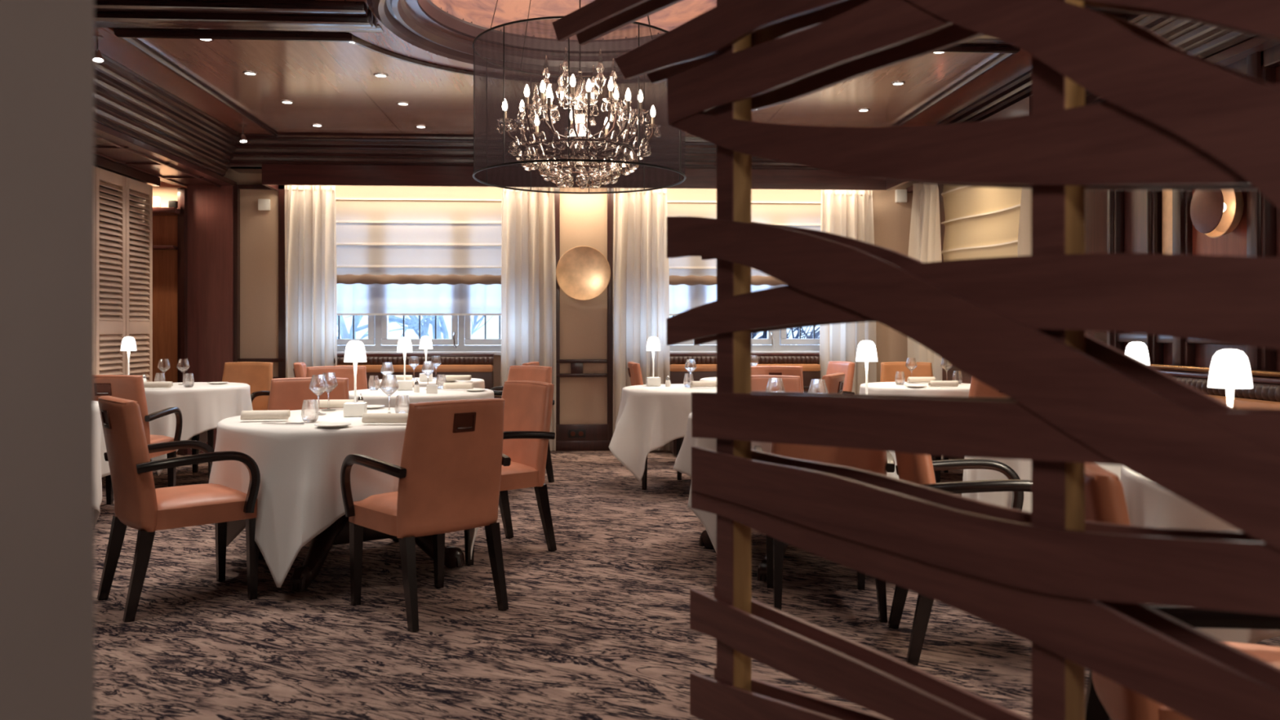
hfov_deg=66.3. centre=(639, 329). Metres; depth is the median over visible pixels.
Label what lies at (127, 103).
trim
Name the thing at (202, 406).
tablecloth
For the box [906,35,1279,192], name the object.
trim
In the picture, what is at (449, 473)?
dining chair
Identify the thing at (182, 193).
trim
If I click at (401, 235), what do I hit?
blind
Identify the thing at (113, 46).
trim
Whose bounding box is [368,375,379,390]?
water glass
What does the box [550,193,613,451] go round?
trim
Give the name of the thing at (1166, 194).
trim
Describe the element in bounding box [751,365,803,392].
dining chair
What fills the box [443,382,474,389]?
rolled napkin
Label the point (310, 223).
curtain
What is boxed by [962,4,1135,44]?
trim
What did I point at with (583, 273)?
wall sconce
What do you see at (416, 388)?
salt shaker
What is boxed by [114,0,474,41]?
ceiling
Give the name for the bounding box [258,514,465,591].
round table
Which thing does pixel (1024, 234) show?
curtain
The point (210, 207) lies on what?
column
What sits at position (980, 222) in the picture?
blind
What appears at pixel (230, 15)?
trim
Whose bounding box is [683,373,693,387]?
water glass
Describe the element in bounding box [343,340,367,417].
table lamp
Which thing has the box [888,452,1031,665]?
dining chair
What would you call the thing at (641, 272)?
curtain
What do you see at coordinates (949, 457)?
baseboard
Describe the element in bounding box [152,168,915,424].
wall
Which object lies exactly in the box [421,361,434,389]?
wine glass
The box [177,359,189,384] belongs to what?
wine glass
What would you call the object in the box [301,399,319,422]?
water glass
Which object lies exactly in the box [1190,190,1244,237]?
wall sconce
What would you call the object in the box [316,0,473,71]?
trim
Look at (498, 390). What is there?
dining chair
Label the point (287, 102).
recessed light
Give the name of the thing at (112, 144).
trim
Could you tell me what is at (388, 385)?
wine glass
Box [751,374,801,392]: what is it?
dining chair
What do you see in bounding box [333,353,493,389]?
banquette
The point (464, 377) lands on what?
rolled napkin
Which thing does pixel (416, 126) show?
recessed light
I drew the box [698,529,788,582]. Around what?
round table
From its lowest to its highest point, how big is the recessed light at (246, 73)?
0.006 m
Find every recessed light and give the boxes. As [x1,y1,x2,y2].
[197,39,213,41]
[242,71,257,75]
[280,100,293,104]
[311,124,323,127]
[373,73,387,77]
[396,102,409,106]
[415,125,426,128]
[857,108,870,111]
[891,81,905,85]
[932,52,946,54]
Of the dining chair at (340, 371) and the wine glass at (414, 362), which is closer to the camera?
the dining chair at (340, 371)
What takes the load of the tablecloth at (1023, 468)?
on the round table
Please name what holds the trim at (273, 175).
attached to the wall at (583, 217)
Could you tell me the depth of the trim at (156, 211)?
9.27 m
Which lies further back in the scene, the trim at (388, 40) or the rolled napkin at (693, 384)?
the rolled napkin at (693, 384)
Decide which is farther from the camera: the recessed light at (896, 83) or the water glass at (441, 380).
the water glass at (441, 380)
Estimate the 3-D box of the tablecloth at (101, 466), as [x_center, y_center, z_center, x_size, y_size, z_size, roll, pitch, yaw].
[-3.592,0.798,5.724,0.974,0.713,0.998,0,0,37]
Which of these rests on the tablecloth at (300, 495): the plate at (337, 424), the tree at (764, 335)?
the plate at (337, 424)
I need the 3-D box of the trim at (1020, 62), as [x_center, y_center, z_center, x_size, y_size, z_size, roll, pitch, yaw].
[2.711,-1.796,3.748,0.290,0.024,11.150,0,0,-4]
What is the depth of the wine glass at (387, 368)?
6.94 m
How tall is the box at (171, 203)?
0.070 m
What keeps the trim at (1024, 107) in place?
attached to the wall at (1095, 200)
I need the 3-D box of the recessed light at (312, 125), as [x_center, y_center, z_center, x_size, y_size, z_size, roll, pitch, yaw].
[-2.830,-1.786,8.593,0.100,0.006,0.100,0,0,-4]
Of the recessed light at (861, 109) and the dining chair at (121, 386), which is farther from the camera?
the recessed light at (861, 109)
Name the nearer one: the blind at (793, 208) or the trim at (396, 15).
the trim at (396, 15)
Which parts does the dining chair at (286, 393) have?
backrest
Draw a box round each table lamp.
[120,336,136,375]
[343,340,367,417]
[396,337,412,390]
[419,336,432,381]
[645,336,660,386]
[855,340,877,394]
[1124,341,1150,365]
[1207,349,1253,407]
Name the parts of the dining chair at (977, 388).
leg, backrest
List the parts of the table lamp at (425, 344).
stem, lamp shade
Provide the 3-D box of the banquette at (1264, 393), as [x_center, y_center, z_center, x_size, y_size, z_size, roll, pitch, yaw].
[2.867,0.703,4.884,0.400,0.935,2.600,0,0,-4]
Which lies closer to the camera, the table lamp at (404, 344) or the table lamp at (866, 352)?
the table lamp at (866, 352)
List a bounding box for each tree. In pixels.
[337,315,395,338]
[345,315,493,338]
[751,325,819,345]
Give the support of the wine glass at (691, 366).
on the tablecloth at (649, 418)
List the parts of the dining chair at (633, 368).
backrest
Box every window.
[337,315,501,355]
[669,325,819,353]
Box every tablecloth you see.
[94,400,110,526]
[144,382,253,475]
[208,407,478,587]
[348,386,493,407]
[378,377,484,388]
[608,383,716,481]
[673,413,898,552]
[699,377,804,392]
[859,382,970,396]
[961,457,1121,511]
[1120,466,1279,644]
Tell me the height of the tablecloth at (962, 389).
0.540 m
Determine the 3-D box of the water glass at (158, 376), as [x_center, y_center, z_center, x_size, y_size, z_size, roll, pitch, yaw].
[-3.692,0.389,7.538,0.080,0.105,0.080,0,0,-4]
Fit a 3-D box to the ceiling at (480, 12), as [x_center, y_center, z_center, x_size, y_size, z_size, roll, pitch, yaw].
[-0.339,-2.104,5.530,1.780,0.431,1.780,0,0,-4]
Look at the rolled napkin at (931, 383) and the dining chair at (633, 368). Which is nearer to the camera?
the rolled napkin at (931, 383)
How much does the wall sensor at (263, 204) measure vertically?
0.110 m
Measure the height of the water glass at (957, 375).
0.105 m
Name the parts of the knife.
blade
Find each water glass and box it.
[154,373,165,382]
[182,373,194,387]
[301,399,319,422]
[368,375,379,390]
[394,395,409,413]
[435,374,446,388]
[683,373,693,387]
[894,371,905,384]
[951,370,962,384]
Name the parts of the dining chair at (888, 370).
backrest, leg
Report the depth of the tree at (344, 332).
13.19 m
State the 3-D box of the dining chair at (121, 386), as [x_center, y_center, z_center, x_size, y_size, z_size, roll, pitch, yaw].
[-3.418,0.747,6.484,0.584,0.914,0.583,0,0,-3]
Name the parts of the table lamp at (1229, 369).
stem, lamp shade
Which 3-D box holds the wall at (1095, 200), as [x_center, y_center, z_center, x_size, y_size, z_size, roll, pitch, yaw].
[3.363,-0.450,3.988,0.300,3.300,11.950,0,0,-4]
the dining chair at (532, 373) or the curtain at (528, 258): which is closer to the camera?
the dining chair at (532, 373)
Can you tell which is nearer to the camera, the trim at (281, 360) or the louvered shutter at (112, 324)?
the louvered shutter at (112, 324)
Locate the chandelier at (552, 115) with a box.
[472,0,686,194]
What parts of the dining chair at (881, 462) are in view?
armrest, leg, leg, backrest, leg, leg, armrest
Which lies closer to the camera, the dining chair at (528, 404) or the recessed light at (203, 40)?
the dining chair at (528, 404)
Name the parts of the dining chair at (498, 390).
armrest, armrest, backrest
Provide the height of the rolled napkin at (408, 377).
0.046 m
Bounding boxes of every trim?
[94,0,383,32]
[94,27,271,133]
[94,48,240,176]
[94,121,236,187]
[94,154,159,186]
[113,29,1020,142]
[152,207,180,249]
[177,187,187,455]
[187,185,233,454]
[229,133,822,169]
[231,164,886,191]
[233,184,285,378]
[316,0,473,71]
[372,0,668,64]
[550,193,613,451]
[886,94,1031,190]
[901,48,1031,126]
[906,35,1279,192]
[934,13,1257,124]
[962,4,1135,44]
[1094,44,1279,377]
[1162,190,1172,253]
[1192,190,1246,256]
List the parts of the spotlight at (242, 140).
ceiling plate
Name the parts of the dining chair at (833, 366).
armrest, backrest, armrest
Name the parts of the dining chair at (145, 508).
handle plate, handle, leg, backrest, leg, armrest, armrest, seat, leg, leg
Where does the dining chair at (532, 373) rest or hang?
on the floor
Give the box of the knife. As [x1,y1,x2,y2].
[261,422,304,424]
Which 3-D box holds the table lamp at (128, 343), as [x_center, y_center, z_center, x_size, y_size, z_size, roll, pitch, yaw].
[-3.979,0.248,7.627,0.112,0.384,0.112,0,0,-9]
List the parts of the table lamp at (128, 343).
stem, lamp shade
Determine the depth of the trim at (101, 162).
8.25 m
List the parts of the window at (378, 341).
sash, sill, sash, handle, sash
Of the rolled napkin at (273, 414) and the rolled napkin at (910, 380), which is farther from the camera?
the rolled napkin at (910, 380)
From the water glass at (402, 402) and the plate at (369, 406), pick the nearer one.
the water glass at (402, 402)
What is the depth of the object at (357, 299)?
9.68 m
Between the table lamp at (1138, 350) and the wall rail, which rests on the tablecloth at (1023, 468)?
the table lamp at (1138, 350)
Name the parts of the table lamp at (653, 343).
stem, lamp shade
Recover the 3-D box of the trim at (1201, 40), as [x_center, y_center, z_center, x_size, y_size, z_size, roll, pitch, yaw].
[3.043,-1.605,3.893,0.390,0.370,11.400,0,0,-4]
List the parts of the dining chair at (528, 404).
leg, leg, seat, backrest, armrest, leg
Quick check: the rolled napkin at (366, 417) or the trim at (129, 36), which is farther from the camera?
the trim at (129, 36)
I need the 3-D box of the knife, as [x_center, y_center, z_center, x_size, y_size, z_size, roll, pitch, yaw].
[-1.663,0.437,4.566,0.212,0.006,0.018,0,0,12]
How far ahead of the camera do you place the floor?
3.96 m
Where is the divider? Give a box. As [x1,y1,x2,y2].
[551,0,1279,719]
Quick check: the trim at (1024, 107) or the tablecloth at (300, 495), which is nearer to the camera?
the tablecloth at (300, 495)
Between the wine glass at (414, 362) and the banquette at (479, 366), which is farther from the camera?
the banquette at (479, 366)
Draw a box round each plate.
[207,382,228,384]
[314,422,351,428]
[367,404,384,408]
[464,388,487,391]
[905,385,927,387]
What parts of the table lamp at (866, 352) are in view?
stem, lamp shade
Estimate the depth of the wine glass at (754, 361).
8.85 m
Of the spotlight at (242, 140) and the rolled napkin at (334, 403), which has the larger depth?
the spotlight at (242, 140)
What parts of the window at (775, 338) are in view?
sash, sash, sill, handle, sash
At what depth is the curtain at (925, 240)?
9.13 m
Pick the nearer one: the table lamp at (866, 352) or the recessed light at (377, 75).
the table lamp at (866, 352)
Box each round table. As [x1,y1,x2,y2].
[150,428,213,481]
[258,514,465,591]
[641,437,682,489]
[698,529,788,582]
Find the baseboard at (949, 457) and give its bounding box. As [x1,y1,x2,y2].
[948,456,964,459]
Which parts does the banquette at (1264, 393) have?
rail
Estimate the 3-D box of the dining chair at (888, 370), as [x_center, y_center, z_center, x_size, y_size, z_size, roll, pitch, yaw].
[2.361,0.747,8.476,0.584,0.914,0.583,0,0,1]
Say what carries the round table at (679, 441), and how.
on the floor
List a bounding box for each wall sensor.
[257,199,270,210]
[894,189,906,203]
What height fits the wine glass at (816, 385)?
0.203 m
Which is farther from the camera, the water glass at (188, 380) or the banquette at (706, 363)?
the banquette at (706, 363)
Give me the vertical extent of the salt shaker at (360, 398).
0.090 m
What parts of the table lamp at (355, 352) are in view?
lamp shade, stem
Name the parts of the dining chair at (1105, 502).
leg, backrest, armrest, seat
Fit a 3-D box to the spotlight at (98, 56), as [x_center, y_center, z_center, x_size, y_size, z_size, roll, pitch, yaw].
[-3.295,-1.703,5.955,0.082,0.161,0.069,0,0,41]
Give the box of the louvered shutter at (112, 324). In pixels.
[94,166,152,382]
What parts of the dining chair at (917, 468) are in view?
leg, backrest, leg, armrest, armrest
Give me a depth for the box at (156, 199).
9.22 m
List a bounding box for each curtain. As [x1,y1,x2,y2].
[284,185,337,377]
[500,187,555,450]
[613,188,670,450]
[819,190,876,394]
[907,182,942,458]
[1017,188,1031,256]
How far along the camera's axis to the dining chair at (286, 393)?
5.86 m
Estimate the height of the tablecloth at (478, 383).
0.440 m
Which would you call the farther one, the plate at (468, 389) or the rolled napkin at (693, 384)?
the rolled napkin at (693, 384)
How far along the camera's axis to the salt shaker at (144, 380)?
7.80 m
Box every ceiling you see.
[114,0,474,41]
[430,0,716,31]
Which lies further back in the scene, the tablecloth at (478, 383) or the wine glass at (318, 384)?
the tablecloth at (478, 383)
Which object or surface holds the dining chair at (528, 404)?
on the floor
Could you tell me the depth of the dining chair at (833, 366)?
8.71 m
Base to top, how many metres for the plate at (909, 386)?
0.014 m
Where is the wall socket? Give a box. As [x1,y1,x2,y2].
[568,429,585,437]
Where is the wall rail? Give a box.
[1150,363,1279,377]
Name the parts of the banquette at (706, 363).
rail, backrest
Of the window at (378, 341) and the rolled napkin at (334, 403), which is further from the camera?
the window at (378, 341)
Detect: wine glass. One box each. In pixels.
[157,359,170,374]
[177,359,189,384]
[309,374,328,414]
[321,372,337,410]
[379,374,398,413]
[380,362,394,374]
[408,355,419,379]
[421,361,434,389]
[431,355,441,378]
[684,359,696,373]
[751,355,758,366]
[765,377,785,391]
[808,378,828,393]
[905,357,917,382]
[940,358,952,380]
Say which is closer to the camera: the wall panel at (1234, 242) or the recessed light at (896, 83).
the wall panel at (1234, 242)
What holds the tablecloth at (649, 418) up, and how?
on the round table at (679, 441)
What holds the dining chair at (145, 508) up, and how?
on the floor
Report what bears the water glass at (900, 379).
on the tablecloth at (962, 389)
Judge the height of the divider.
2.920 m
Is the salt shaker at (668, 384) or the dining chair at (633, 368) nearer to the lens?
the salt shaker at (668, 384)
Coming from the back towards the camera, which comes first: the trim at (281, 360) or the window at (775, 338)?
the window at (775, 338)
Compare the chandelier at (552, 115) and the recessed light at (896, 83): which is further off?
the recessed light at (896, 83)
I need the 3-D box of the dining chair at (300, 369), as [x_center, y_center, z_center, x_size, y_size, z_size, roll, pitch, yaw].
[-2.735,0.747,8.611,0.583,0.914,0.584,0,0,-15]
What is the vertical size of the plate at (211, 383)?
0.014 m
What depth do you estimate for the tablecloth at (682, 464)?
4.83 m
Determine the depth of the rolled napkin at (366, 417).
4.51 m
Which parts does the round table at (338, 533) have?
leg, leg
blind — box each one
[335,186,502,284]
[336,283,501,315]
[666,188,821,285]
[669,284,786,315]
[941,184,1022,261]
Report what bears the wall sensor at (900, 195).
attached to the wall at (583, 217)
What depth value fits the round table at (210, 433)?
7.49 m
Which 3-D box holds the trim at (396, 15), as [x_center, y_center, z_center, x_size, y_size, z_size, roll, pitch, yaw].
[-0.339,-1.853,5.530,2.280,0.275,2.280,0,0,-4]
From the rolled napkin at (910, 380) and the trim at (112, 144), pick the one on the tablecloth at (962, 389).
the rolled napkin at (910, 380)
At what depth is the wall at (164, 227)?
9.43 m
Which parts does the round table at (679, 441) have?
leg, leg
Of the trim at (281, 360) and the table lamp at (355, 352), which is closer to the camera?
the table lamp at (355, 352)
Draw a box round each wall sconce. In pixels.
[555,245,610,300]
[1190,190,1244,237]
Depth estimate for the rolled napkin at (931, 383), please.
7.38 m
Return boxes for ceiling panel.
[120,27,1013,137]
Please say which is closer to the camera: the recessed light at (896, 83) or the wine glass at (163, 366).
the recessed light at (896, 83)
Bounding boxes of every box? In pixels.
[153,196,159,207]
[168,200,177,208]
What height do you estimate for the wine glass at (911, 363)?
0.203 m
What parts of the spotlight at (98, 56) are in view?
stem, ceiling plate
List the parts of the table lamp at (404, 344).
stem, lamp shade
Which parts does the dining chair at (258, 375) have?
leg, backrest, armrest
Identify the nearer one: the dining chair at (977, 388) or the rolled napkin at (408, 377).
the dining chair at (977, 388)
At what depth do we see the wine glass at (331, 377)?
5.29 m
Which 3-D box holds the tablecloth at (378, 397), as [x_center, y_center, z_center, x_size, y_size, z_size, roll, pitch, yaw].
[-1.595,0.711,6.996,1.119,0.539,1.125,0,0,-4]
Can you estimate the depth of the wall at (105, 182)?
8.26 m
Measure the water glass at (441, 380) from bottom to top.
0.105 m
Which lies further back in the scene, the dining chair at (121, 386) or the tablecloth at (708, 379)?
the tablecloth at (708, 379)
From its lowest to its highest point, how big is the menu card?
0.056 m
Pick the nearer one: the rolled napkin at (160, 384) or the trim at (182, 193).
the rolled napkin at (160, 384)
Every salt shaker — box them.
[142,373,146,382]
[357,393,364,402]
[413,379,419,391]
[665,374,671,386]
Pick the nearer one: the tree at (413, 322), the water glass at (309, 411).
the water glass at (309, 411)
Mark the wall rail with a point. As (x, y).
(1159, 366)
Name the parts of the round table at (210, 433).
leg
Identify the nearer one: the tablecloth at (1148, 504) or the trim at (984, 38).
the tablecloth at (1148, 504)
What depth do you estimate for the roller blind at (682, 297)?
9.85 m
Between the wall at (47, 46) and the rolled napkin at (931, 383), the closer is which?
the wall at (47, 46)
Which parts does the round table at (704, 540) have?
leg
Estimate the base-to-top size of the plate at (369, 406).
0.014 m
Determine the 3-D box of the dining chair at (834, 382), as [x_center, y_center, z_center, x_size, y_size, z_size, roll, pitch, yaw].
[1.063,0.747,6.565,0.583,0.914,0.584,0,0,24]
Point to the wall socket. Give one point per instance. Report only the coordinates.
(571, 433)
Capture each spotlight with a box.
[94,34,103,62]
[238,123,247,143]
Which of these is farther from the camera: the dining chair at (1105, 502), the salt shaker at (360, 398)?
the salt shaker at (360, 398)
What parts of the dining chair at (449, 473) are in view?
leg, seat, armrest, leg, leg, backrest, handle pull, handle plate, handle, leg, armrest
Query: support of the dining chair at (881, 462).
on the floor
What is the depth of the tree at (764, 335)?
12.41 m
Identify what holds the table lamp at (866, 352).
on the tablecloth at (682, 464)
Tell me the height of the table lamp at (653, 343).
0.384 m
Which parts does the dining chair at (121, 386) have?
handle plate, handle, leg, backrest, seat, armrest, leg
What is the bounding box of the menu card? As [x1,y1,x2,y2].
[426,385,437,393]
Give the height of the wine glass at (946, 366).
0.203 m
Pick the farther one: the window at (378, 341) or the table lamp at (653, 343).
the window at (378, 341)
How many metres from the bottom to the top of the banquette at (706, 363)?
0.935 m
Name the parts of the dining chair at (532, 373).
backrest, leg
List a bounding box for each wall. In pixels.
[0,0,94,719]
[99,182,145,340]
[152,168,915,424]
[152,215,177,453]
[937,65,1279,383]
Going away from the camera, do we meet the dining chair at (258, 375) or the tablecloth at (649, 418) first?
the tablecloth at (649, 418)
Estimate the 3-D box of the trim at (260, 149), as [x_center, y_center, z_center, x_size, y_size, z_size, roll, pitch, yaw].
[-0.569,-1.655,9.293,6.600,0.270,0.360,0,0,-4]
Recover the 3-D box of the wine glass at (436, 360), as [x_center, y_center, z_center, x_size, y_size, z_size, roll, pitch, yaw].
[-1.824,0.338,8.760,0.094,0.203,0.094,0,0,-4]
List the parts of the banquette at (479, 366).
rail, backrest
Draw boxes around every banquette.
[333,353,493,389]
[669,352,820,453]
[1159,369,1279,408]
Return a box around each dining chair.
[94,374,182,504]
[97,395,260,622]
[191,361,273,472]
[267,377,349,546]
[293,362,306,377]
[306,365,367,391]
[340,398,511,631]
[464,380,556,565]
[489,361,539,395]
[493,365,555,482]
[627,361,684,439]
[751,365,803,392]
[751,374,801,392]
[754,442,894,622]
[803,360,854,393]
[821,373,844,393]
[880,361,948,472]
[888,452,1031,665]
[932,377,1009,483]
[1084,462,1279,719]
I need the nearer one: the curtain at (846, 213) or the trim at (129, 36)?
the trim at (129, 36)
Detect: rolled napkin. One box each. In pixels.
[143,381,173,387]
[240,409,290,420]
[316,399,354,408]
[361,413,408,422]
[395,374,412,380]
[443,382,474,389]
[445,374,471,380]
[690,381,716,386]
[906,377,935,382]
[928,380,958,386]
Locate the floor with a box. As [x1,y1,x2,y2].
[94,449,1279,719]
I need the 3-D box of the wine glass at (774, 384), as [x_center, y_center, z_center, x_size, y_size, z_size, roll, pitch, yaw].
[0.653,0.338,4.732,0.094,0.203,0.094,0,0,-4]
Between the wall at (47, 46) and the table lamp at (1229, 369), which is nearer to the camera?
the wall at (47, 46)

